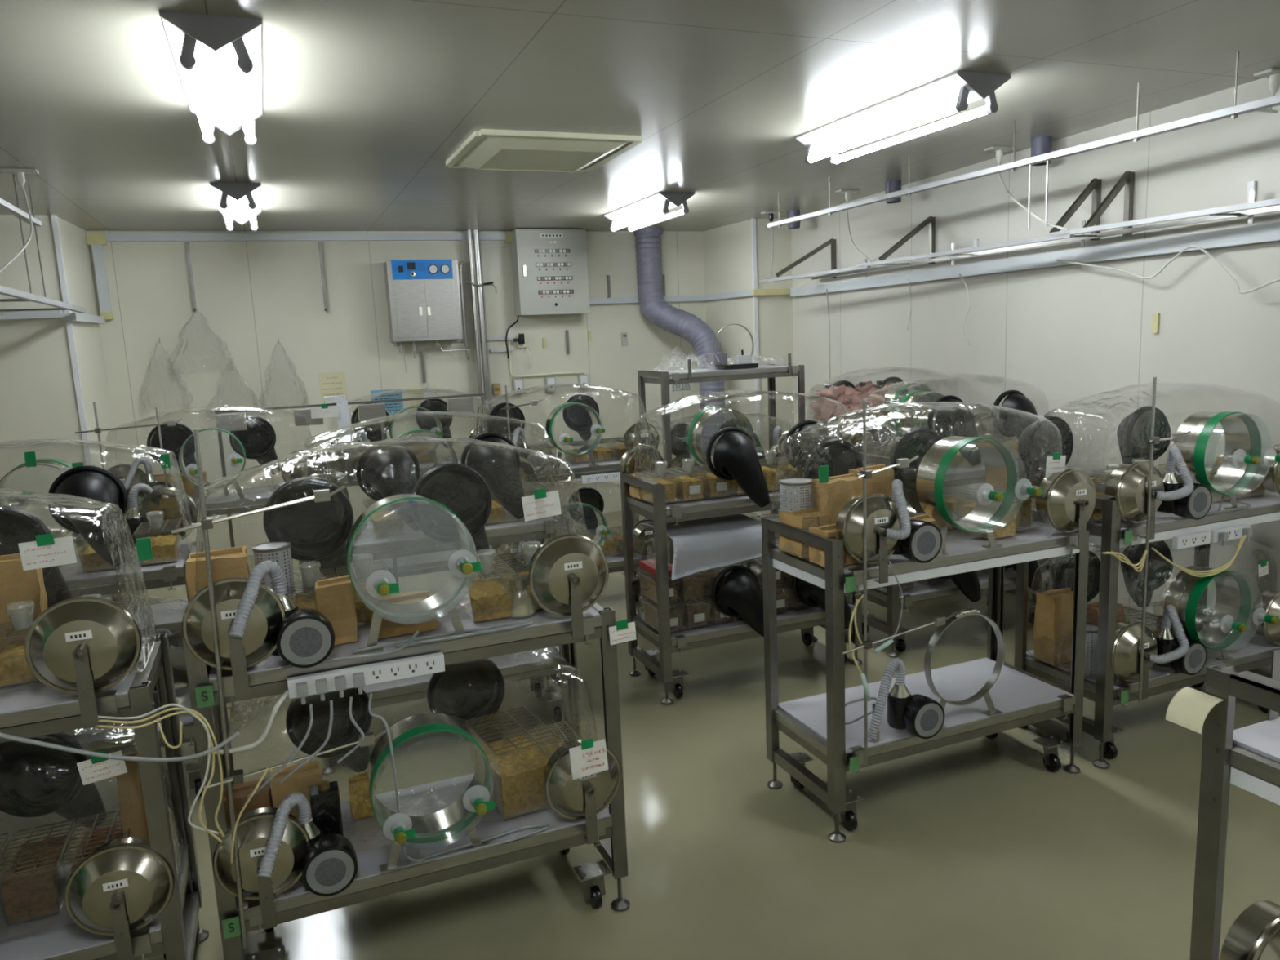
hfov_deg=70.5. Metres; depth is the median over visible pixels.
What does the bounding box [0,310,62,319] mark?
trim
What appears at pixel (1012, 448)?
bedding
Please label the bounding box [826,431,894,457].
trolley
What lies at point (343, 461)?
isolator
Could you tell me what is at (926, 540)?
fan grille
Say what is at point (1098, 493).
bedding
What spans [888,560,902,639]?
tubing
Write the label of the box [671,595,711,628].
cage
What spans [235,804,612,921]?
shelf
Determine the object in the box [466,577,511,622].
bedding
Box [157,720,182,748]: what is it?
tubing
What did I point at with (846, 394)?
pile
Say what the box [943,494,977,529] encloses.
bedding
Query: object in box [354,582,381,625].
bedding
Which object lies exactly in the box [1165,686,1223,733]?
paper sheet
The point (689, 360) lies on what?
strap
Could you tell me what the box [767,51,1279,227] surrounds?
rail
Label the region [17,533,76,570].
card
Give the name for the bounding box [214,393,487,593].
metal rack
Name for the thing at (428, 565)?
shelf
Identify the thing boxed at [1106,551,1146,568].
tubing
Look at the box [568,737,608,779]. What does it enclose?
paper note
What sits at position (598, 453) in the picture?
bedding
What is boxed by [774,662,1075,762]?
shelf
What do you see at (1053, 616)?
paper packet
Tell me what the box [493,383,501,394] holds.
wall switch
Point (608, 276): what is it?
strap
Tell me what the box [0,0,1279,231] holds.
ceiling
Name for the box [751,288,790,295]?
trim
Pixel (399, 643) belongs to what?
shelf
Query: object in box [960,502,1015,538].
bedding
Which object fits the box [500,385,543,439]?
stand
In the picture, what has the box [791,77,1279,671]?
wall
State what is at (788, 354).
strap
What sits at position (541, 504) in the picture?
card
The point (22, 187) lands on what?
lead
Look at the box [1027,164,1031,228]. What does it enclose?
rod
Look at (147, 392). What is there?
clear bag
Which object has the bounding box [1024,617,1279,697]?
shelf
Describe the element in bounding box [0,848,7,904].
bedding
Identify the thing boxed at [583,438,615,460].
cage
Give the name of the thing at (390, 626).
paper packet
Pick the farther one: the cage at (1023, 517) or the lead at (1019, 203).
the lead at (1019, 203)
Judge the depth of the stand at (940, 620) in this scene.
2.68 m
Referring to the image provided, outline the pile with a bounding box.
[809,380,898,421]
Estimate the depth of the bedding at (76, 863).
2.28 m
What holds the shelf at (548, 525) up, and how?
attached to the trolley at (531, 666)
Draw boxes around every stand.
[75,402,182,468]
[155,407,168,487]
[171,428,386,949]
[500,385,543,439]
[841,400,954,764]
[924,608,1004,728]
[1137,377,1191,702]
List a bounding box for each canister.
[252,541,296,603]
[309,779,343,835]
[778,477,813,511]
[1084,623,1097,674]
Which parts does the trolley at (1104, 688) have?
post, rail, foot rail, post, rail, rail, power strip, post, power strip, foot rail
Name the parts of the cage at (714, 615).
wire lid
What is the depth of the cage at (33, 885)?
2.15 m
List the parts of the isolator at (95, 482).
green tape strip, port leg, green tape strip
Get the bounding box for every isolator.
[0,438,197,574]
[0,488,155,724]
[0,720,183,959]
[70,594,192,736]
[105,404,326,515]
[182,436,608,697]
[212,646,621,929]
[302,410,562,539]
[326,388,489,482]
[475,383,659,471]
[485,479,654,573]
[619,390,851,507]
[631,513,853,637]
[654,411,791,477]
[770,401,1095,583]
[805,366,964,447]
[841,373,1048,469]
[874,484,1046,602]
[1017,382,1279,539]
[1026,537,1279,699]
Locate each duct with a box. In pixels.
[452,336,513,352]
[633,227,725,458]
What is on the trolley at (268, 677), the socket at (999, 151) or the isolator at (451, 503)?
the isolator at (451, 503)
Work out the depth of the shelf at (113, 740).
3.16 m
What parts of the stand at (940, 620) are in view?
rod, arm, arm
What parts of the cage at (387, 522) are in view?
wire lid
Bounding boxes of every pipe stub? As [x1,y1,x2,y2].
[787,210,800,228]
[885,180,901,203]
[1031,135,1052,165]
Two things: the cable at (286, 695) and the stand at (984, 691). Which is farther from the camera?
the stand at (984, 691)
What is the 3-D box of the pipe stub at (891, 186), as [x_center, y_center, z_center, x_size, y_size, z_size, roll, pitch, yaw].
[1.640,-1.864,5.868,0.100,0.130,0.100,-6,10,-22]
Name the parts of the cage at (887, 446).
wire lid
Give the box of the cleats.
[865,190,1255,277]
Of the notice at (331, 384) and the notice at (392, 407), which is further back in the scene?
the notice at (392, 407)
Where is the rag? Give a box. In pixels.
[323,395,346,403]
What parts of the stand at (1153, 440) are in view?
rod, arm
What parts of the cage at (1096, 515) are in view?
wire lid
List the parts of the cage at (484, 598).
wire lid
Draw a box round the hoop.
[713,324,754,364]
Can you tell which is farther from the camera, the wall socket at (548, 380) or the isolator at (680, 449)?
the wall socket at (548, 380)
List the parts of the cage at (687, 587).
wire lid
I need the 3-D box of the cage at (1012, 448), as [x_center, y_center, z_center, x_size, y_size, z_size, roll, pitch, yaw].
[1.958,-0.205,4.730,0.142,0.180,0.232,-6,10,-22]
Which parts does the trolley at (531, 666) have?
post, rail, rail, post, foot rail, post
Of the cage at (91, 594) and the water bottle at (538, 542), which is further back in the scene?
the water bottle at (538, 542)
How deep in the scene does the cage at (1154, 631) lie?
3.56 m
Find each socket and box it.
[0,168,39,186]
[391,666,399,675]
[512,378,524,394]
[544,376,555,391]
[577,373,588,389]
[760,211,782,222]
[835,189,859,201]
[983,146,1015,163]
[1253,68,1279,93]
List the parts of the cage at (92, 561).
wire lid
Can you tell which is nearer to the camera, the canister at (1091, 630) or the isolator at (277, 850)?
the isolator at (277, 850)
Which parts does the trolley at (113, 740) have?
rail, rail, post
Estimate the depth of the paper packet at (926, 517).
2.94 m
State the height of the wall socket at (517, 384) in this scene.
0.130 m
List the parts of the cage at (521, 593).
wire lid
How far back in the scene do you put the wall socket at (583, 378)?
8.00 m
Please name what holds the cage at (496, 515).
in the isolator at (387, 472)
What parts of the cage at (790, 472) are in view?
wire lid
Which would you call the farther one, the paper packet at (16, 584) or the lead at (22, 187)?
the lead at (22, 187)
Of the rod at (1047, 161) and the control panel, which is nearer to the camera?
the rod at (1047, 161)
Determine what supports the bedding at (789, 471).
on the cage at (790, 472)
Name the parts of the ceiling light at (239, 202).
plate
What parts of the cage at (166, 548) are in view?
wire lid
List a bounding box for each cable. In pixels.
[0,731,239,762]
[214,690,288,755]
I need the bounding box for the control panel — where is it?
[510,229,590,315]
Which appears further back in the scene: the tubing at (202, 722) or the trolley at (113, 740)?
the trolley at (113, 740)
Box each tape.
[85,231,107,244]
[99,311,113,319]
[504,232,511,243]
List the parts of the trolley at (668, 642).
post, rail, foot rail, post, rail, rail, foot rail, post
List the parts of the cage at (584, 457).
wire lid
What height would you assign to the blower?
0.252 m
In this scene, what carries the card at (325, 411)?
attached to the isolator at (257, 442)
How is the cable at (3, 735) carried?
hanging from the isolator at (82, 646)
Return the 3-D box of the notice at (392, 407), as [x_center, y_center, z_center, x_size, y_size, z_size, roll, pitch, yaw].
[-2.072,-0.640,7.431,0.250,0.200,0.004,-6,10,-22]
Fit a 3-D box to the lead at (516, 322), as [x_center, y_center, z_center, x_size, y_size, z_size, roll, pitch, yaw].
[-1.075,-1.209,7.686,0.136,0.356,0.043,0,9,12]
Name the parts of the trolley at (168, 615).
post, rail, rail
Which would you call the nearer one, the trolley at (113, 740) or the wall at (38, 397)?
the trolley at (113, 740)
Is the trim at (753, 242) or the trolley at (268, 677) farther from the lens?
the trim at (753, 242)
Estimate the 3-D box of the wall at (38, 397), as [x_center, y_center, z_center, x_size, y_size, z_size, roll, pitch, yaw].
[-4.581,-0.427,6.101,1.700,2.500,1.040,-6,10,-22]
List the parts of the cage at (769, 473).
wire lid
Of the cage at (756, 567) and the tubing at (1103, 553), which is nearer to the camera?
the tubing at (1103, 553)
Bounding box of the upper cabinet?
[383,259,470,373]
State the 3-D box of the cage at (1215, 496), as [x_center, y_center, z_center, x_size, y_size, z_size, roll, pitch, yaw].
[2.184,0.003,3.566,0.152,0.120,0.232,-6,10,-22]
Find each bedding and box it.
[0,641,38,686]
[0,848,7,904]
[71,823,123,872]
[82,546,115,571]
[142,534,176,564]
[295,591,316,609]
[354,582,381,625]
[371,511,403,537]
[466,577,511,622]
[473,733,549,819]
[502,570,542,609]
[540,741,564,759]
[564,448,590,462]
[591,447,613,460]
[591,537,617,555]
[608,444,626,457]
[613,534,623,551]
[640,477,675,503]
[642,576,676,603]
[665,475,702,501]
[668,574,702,599]
[691,471,729,497]
[728,480,745,494]
[761,466,784,491]
[772,463,804,478]
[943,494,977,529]
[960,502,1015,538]
[1003,443,1017,459]
[1088,507,1122,521]
[1095,489,1105,497]
[1156,615,1208,632]
[1179,479,1227,499]
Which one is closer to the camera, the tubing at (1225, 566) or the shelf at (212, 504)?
the tubing at (1225, 566)
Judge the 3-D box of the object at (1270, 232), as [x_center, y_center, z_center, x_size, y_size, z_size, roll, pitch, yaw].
[2.424,-1.034,3.931,0.049,0.070,7.882,-5,10,-16]
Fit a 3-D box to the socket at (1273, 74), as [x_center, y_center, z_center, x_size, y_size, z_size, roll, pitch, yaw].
[2.480,-1.554,3.541,0.150,0.076,0.070,-6,10,-22]
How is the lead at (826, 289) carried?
hanging from the wall at (1072, 332)
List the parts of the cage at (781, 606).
wire lid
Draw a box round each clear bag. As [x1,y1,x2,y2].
[140,337,193,410]
[168,310,235,373]
[205,359,263,419]
[258,338,308,414]
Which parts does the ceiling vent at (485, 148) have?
panel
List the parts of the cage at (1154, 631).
wire lid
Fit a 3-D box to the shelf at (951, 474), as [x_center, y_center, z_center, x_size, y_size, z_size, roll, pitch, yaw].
[1.583,-0.059,4.640,1.006,0.028,0.428,-6,10,-22]
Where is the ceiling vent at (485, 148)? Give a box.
[445,128,641,172]
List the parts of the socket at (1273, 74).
plate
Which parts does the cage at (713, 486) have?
wire lid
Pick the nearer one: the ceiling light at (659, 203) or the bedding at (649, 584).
the bedding at (649, 584)
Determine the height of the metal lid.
0.226 m
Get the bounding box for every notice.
[318,371,347,417]
[370,388,404,413]
[407,384,437,410]
[670,382,692,392]
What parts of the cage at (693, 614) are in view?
wire lid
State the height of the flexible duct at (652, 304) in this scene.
2.000 m
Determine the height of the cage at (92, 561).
0.120 m
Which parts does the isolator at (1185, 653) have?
spout, fan plate, port leg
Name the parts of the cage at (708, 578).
wire lid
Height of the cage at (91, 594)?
0.180 m
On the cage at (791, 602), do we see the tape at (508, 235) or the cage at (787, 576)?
the cage at (787, 576)
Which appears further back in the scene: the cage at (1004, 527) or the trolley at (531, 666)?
the trolley at (531, 666)
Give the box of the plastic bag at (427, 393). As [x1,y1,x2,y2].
[420,383,435,403]
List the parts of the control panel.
handle, title plate, switch row frame, switch row frame, switch row frame, switch row frame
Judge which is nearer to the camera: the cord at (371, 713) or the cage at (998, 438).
the cord at (371, 713)
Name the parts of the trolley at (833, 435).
rail, post, rail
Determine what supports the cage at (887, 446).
in the isolator at (949, 421)
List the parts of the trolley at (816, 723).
post, foot rail, rail, post, wire loop bracket, rail, rail, post, foot rail, post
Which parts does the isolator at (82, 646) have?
spout, green tape strip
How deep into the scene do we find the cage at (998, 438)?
4.64 m
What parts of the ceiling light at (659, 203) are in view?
plate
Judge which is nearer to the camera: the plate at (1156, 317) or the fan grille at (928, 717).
the fan grille at (928, 717)
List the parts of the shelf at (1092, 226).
rail, rail, rail, rail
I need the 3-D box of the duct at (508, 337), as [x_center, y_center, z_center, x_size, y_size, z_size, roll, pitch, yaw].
[-1.324,-1.138,7.658,0.510,0.125,0.024,-6,10,-22]
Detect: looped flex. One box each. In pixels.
[320,631,419,663]
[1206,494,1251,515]
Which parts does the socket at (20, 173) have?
plate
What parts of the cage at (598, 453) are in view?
wire lid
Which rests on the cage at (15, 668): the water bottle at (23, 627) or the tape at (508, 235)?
the water bottle at (23, 627)
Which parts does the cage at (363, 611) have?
wire lid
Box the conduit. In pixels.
[507,339,585,377]
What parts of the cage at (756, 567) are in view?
wire lid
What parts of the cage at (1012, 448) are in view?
wire lid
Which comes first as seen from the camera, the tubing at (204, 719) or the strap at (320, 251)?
the tubing at (204, 719)
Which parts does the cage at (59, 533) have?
wire lid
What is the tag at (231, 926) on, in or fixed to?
attached to the trolley at (268, 677)
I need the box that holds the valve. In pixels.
[465,280,496,293]
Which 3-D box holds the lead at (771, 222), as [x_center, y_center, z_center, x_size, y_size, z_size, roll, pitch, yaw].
[1.033,-1.803,7.100,0.021,0.453,0.143,0,9,14]
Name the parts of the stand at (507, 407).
rod, arm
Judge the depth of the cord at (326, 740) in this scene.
2.11 m
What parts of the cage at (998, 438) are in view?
wire lid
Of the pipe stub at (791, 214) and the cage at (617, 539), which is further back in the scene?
the pipe stub at (791, 214)
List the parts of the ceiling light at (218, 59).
plate, plate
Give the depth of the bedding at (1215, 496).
3.48 m
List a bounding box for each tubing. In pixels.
[95,710,222,842]
[97,703,218,834]
[97,707,224,837]
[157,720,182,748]
[230,767,269,863]
[848,594,863,674]
[853,599,874,651]
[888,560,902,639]
[1102,550,1147,572]
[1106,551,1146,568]
[1111,550,1146,565]
[1151,534,1246,573]
[1151,535,1243,577]
[1154,535,1244,574]
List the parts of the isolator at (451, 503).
fan plate, port leg, port leg, spout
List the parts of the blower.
fan plate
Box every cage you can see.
[0,600,38,686]
[0,817,75,924]
[52,529,63,567]
[60,809,129,872]
[73,524,128,571]
[79,593,126,609]
[132,511,182,564]
[286,560,337,609]
[334,552,395,625]
[362,498,404,537]
[450,548,515,622]
[465,705,558,819]
[485,491,504,524]
[494,541,542,609]
[521,480,550,519]
[527,443,555,466]
[533,720,580,759]
[561,440,590,462]
[571,529,595,538]
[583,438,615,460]
[588,527,619,555]
[606,436,626,458]
[609,524,623,551]
[634,461,679,503]
[637,568,676,603]
[640,595,684,631]
[661,457,706,501]
[668,564,706,599]
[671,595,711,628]
[687,455,729,497]
[693,565,728,595]
[696,592,733,624]
[712,463,745,494]
[746,555,782,585]
[758,583,791,613]
[759,449,789,491]
[767,456,804,478]
[776,579,811,609]
[782,571,801,582]
[867,436,900,466]
[884,581,912,590]
[916,577,945,585]
[942,486,982,529]
[948,451,978,466]
[955,495,1022,538]
[973,488,1031,528]
[978,435,1014,462]
[978,568,1007,573]
[989,433,1017,460]
[1087,463,1121,497]
[1088,470,1122,521]
[1092,457,1163,491]
[1123,605,1162,635]
[1152,600,1213,632]
[1155,462,1227,499]
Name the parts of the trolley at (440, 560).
rail, post, rail, rail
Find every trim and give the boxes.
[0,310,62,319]
[50,214,109,585]
[61,312,105,324]
[91,244,111,311]
[105,233,506,241]
[589,295,705,304]
[703,289,751,300]
[751,218,762,515]
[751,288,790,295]
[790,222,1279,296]
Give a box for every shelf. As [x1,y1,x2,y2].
[0,174,85,315]
[0,640,162,728]
[43,844,189,959]
[66,551,195,589]
[80,726,183,751]
[155,622,182,630]
[196,497,269,510]
[207,602,603,692]
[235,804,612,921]
[326,464,466,479]
[351,515,561,554]
[351,619,532,653]
[356,559,459,576]
[366,645,559,699]
[482,552,655,582]
[536,463,620,476]
[626,495,780,515]
[632,600,854,645]
[641,366,799,378]
[759,170,1279,283]
[771,521,1075,582]
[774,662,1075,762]
[862,567,1049,604]
[879,447,891,452]
[943,466,1017,480]
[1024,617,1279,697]
[1031,493,1279,537]
[1229,743,1279,786]
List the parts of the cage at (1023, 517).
wire lid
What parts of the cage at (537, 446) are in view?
wire lid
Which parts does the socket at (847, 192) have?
plate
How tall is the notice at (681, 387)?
0.120 m
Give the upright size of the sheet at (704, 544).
0.188 m
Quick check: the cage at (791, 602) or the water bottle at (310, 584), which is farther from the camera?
the cage at (791, 602)
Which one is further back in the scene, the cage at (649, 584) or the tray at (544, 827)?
the cage at (649, 584)
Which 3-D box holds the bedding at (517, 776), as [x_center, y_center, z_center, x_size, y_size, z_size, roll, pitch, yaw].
[-0.364,0.848,2.612,0.152,0.125,0.232,-8,10,-28]
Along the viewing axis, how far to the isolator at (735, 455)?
4.00 m
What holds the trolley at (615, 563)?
on the floor
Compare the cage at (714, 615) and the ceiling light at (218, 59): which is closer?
the ceiling light at (218, 59)
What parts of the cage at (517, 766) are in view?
wire lid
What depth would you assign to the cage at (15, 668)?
2.06 m
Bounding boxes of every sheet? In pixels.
[640,514,762,580]
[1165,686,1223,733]
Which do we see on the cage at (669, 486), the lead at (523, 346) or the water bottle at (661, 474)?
the water bottle at (661, 474)
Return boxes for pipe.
[459,261,469,359]
[466,229,482,396]
[472,229,491,410]
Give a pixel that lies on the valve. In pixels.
(491, 282)
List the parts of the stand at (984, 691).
leg, leg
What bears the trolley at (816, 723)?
on the floor
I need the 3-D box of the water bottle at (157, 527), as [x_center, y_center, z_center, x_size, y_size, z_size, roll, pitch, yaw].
[-1.717,0.141,3.215,0.057,0.061,0.057,-6,10,-22]
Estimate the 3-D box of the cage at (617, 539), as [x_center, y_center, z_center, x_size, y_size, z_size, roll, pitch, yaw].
[-0.088,0.361,5.570,0.132,0.126,0.232,-6,10,-22]
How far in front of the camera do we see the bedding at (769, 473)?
4.08 m
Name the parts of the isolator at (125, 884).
spout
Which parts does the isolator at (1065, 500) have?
green tape strip, spout, fan plate, port leg, port leg, spout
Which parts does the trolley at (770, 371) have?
post, rail, post, rail, post, foot rail, post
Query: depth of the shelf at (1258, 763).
1.50 m
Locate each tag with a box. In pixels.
[195,684,214,708]
[222,915,240,938]
[845,575,855,593]
[849,755,859,772]
[1120,689,1128,704]
[1124,529,1133,545]
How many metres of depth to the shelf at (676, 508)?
3.93 m
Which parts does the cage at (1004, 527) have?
wire lid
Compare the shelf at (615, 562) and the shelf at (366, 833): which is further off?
the shelf at (615, 562)
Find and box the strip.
[336,400,351,443]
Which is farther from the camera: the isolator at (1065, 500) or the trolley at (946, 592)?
the trolley at (946, 592)
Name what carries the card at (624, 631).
attached to the trolley at (268, 677)
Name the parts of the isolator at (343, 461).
port leg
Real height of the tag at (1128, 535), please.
0.048 m
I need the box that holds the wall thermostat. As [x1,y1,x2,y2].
[621,332,627,346]
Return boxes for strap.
[185,242,197,312]
[317,242,327,312]
[420,351,426,382]
[565,329,569,353]
[607,275,610,297]
[662,274,665,296]
[687,359,692,379]
[787,353,791,373]
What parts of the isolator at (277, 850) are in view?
spout, fan plate, port leg, port leg, spout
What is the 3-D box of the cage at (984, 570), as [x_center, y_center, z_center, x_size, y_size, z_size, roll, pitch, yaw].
[1.818,0.410,4.760,0.142,0.120,0.232,-6,10,-22]
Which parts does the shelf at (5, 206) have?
rail, threaded rod, threaded rod, rail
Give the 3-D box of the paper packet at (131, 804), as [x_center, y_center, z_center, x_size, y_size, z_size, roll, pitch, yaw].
[-1.276,0.843,2.322,0.088,0.312,0.123,-6,10,-22]
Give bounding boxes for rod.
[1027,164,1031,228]
[1044,160,1048,226]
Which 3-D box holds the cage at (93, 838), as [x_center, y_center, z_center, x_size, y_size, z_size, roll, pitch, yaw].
[-1.340,0.943,2.266,0.142,0.136,0.232,-6,10,-22]
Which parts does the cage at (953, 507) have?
wire lid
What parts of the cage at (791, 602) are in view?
wire lid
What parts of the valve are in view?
stem, lever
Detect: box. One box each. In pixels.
[271,760,322,820]
[706,353,727,368]
[735,349,752,364]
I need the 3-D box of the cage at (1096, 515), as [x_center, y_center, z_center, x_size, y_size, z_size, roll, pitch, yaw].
[1.655,0.051,3.223,0.132,0.180,0.112,-6,10,-22]
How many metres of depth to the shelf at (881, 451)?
5.43 m
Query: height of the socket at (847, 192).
0.076 m
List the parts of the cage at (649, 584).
wire lid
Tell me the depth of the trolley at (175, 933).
2.07 m
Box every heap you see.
[657,348,712,371]
[733,354,788,364]
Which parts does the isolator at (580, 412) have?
fan plate, port leg, port leg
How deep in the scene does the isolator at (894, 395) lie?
5.49 m
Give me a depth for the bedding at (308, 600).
2.41 m
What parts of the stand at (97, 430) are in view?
rod, arm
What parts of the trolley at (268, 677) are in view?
post, post, foot rail, power strip, rail, rail, post, foot rail, post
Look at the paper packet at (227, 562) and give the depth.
2.19 m
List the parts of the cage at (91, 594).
wire lid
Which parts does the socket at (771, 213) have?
plate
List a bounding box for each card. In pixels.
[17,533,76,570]
[60,462,95,473]
[76,750,127,785]
[310,404,339,418]
[521,488,561,521]
[608,618,636,644]
[826,415,843,424]
[1044,452,1066,478]
[1257,559,1268,577]
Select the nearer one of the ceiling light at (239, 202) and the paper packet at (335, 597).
the paper packet at (335, 597)
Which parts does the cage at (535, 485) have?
wire lid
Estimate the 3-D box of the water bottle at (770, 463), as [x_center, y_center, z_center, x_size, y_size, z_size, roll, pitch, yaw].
[0.590,-0.104,4.106,0.057,0.061,0.057,-6,10,-22]
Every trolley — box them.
[0,632,208,959]
[62,543,204,795]
[112,484,302,634]
[182,585,630,959]
[298,507,577,775]
[322,453,508,582]
[479,457,655,585]
[620,472,862,704]
[637,364,804,564]
[761,515,1088,843]
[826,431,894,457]
[844,451,1055,657]
[1014,483,1279,768]
[1189,648,1279,959]
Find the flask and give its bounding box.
[507,574,536,616]
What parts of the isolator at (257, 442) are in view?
fan plate, port leg, port leg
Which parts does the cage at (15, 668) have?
wire lid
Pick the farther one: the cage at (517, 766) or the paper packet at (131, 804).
the cage at (517, 766)
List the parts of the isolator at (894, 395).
fan plate, port leg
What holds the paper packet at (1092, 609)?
in the isolator at (1185, 653)
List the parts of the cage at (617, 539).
wire lid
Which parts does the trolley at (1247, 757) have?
post, rail, rail, shelf bracket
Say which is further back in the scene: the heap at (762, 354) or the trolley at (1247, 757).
the heap at (762, 354)
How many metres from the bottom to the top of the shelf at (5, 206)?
0.614 m
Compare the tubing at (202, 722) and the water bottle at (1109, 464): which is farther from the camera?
the water bottle at (1109, 464)
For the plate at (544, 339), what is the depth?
7.86 m
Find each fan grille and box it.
[288,626,322,657]
[314,857,346,886]
[877,431,887,443]
[916,531,935,555]
[920,709,937,731]
[1188,648,1201,668]
[1192,492,1207,512]
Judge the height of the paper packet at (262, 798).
0.182 m
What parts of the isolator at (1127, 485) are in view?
spout, fan plate, port leg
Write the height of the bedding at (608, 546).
0.067 m
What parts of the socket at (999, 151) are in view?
plate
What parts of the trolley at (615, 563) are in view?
post, rail, rail, power strip, post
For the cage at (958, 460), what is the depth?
4.52 m
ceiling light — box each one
[159,10,262,146]
[209,182,261,231]
[603,191,694,231]
[795,71,1010,164]
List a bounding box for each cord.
[246,703,313,798]
[278,700,333,783]
[336,696,364,764]
[368,693,423,863]
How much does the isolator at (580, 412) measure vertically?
0.501 m
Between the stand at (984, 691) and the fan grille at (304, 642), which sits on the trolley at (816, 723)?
the stand at (984, 691)
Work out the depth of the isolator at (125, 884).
2.08 m
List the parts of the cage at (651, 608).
wire lid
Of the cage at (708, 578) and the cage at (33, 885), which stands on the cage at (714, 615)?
the cage at (708, 578)
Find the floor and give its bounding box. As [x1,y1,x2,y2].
[0,506,1279,959]
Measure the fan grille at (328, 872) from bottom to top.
0.072 m
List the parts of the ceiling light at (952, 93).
plate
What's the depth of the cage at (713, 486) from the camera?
3.99 m
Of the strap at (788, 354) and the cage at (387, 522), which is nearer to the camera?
the cage at (387, 522)
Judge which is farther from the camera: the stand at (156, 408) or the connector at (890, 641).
the stand at (156, 408)
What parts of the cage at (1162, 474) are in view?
wire lid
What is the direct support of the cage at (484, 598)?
in the isolator at (451, 503)
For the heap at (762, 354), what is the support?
on the trolley at (770, 371)
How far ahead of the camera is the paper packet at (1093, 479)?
3.32 m
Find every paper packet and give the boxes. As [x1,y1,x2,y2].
[0,553,47,653]
[115,751,149,840]
[153,471,208,498]
[186,545,249,600]
[222,778,273,828]
[315,574,358,645]
[348,771,374,820]
[371,591,437,639]
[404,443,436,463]
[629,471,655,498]
[778,506,829,558]
[808,523,859,567]
[811,473,867,524]
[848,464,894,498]
[909,514,945,546]
[1033,587,1073,665]
[1085,601,1126,626]
[1090,477,1095,484]
[1208,455,1265,497]
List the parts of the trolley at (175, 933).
rail, rail, post, post, foot rail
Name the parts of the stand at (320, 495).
rod, arm, arm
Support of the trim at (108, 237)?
attached to the wall at (251, 295)
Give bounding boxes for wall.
[0,214,118,590]
[86,231,709,555]
[702,218,794,514]
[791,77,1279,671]
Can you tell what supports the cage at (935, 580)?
in the isolator at (968, 583)
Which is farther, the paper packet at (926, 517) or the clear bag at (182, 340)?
the clear bag at (182, 340)
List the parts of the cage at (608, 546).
wire lid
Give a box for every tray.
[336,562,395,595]
[398,823,550,869]
[640,558,672,577]
[715,363,758,369]
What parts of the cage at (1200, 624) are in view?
wire lid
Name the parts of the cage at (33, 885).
wire lid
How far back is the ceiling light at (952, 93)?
3.71 m
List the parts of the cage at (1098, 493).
wire lid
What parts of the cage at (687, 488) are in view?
wire lid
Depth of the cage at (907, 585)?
4.46 m
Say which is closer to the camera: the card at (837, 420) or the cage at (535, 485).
the cage at (535, 485)
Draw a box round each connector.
[860,672,871,701]
[874,638,893,653]
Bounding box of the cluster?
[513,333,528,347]
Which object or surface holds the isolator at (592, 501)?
on the trolley at (615, 563)
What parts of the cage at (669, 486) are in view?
wire lid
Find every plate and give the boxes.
[542,337,546,347]
[587,330,591,341]
[973,239,978,252]
[1151,313,1159,333]
[1246,181,1256,203]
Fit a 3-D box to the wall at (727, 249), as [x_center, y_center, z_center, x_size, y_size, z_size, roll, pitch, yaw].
[1.121,-1.038,8.336,0.790,2.500,1.100,-6,10,-22]
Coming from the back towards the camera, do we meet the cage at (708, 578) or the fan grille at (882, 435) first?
the fan grille at (882, 435)
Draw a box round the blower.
[867,657,944,738]
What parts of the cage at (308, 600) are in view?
wire lid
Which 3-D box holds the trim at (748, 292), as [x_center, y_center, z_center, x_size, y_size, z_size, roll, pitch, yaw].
[0.778,-1.619,7.948,0.037,0.050,0.840,-7,10,-24]
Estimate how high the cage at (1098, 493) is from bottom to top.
0.180 m
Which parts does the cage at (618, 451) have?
wire lid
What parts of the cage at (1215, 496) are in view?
wire lid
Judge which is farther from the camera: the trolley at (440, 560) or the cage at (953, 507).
the trolley at (440, 560)
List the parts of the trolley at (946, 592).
post, rail, foot rail, post, rail, rail, foot rail, post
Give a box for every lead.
[0,186,32,272]
[505,315,519,359]
[521,346,533,370]
[770,222,773,278]
[826,288,830,384]
[845,201,871,262]
[906,278,911,329]
[959,273,970,345]
[997,162,1068,230]
[1056,244,1279,293]
[1257,92,1277,113]
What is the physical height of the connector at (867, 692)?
0.093 m
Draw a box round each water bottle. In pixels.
[4,600,34,630]
[79,593,102,596]
[146,511,164,528]
[297,560,320,586]
[351,552,373,577]
[474,548,496,573]
[520,541,541,565]
[654,461,667,475]
[681,457,694,472]
[764,449,776,464]
[1102,470,1113,486]
[1106,463,1121,477]
[1132,457,1149,463]

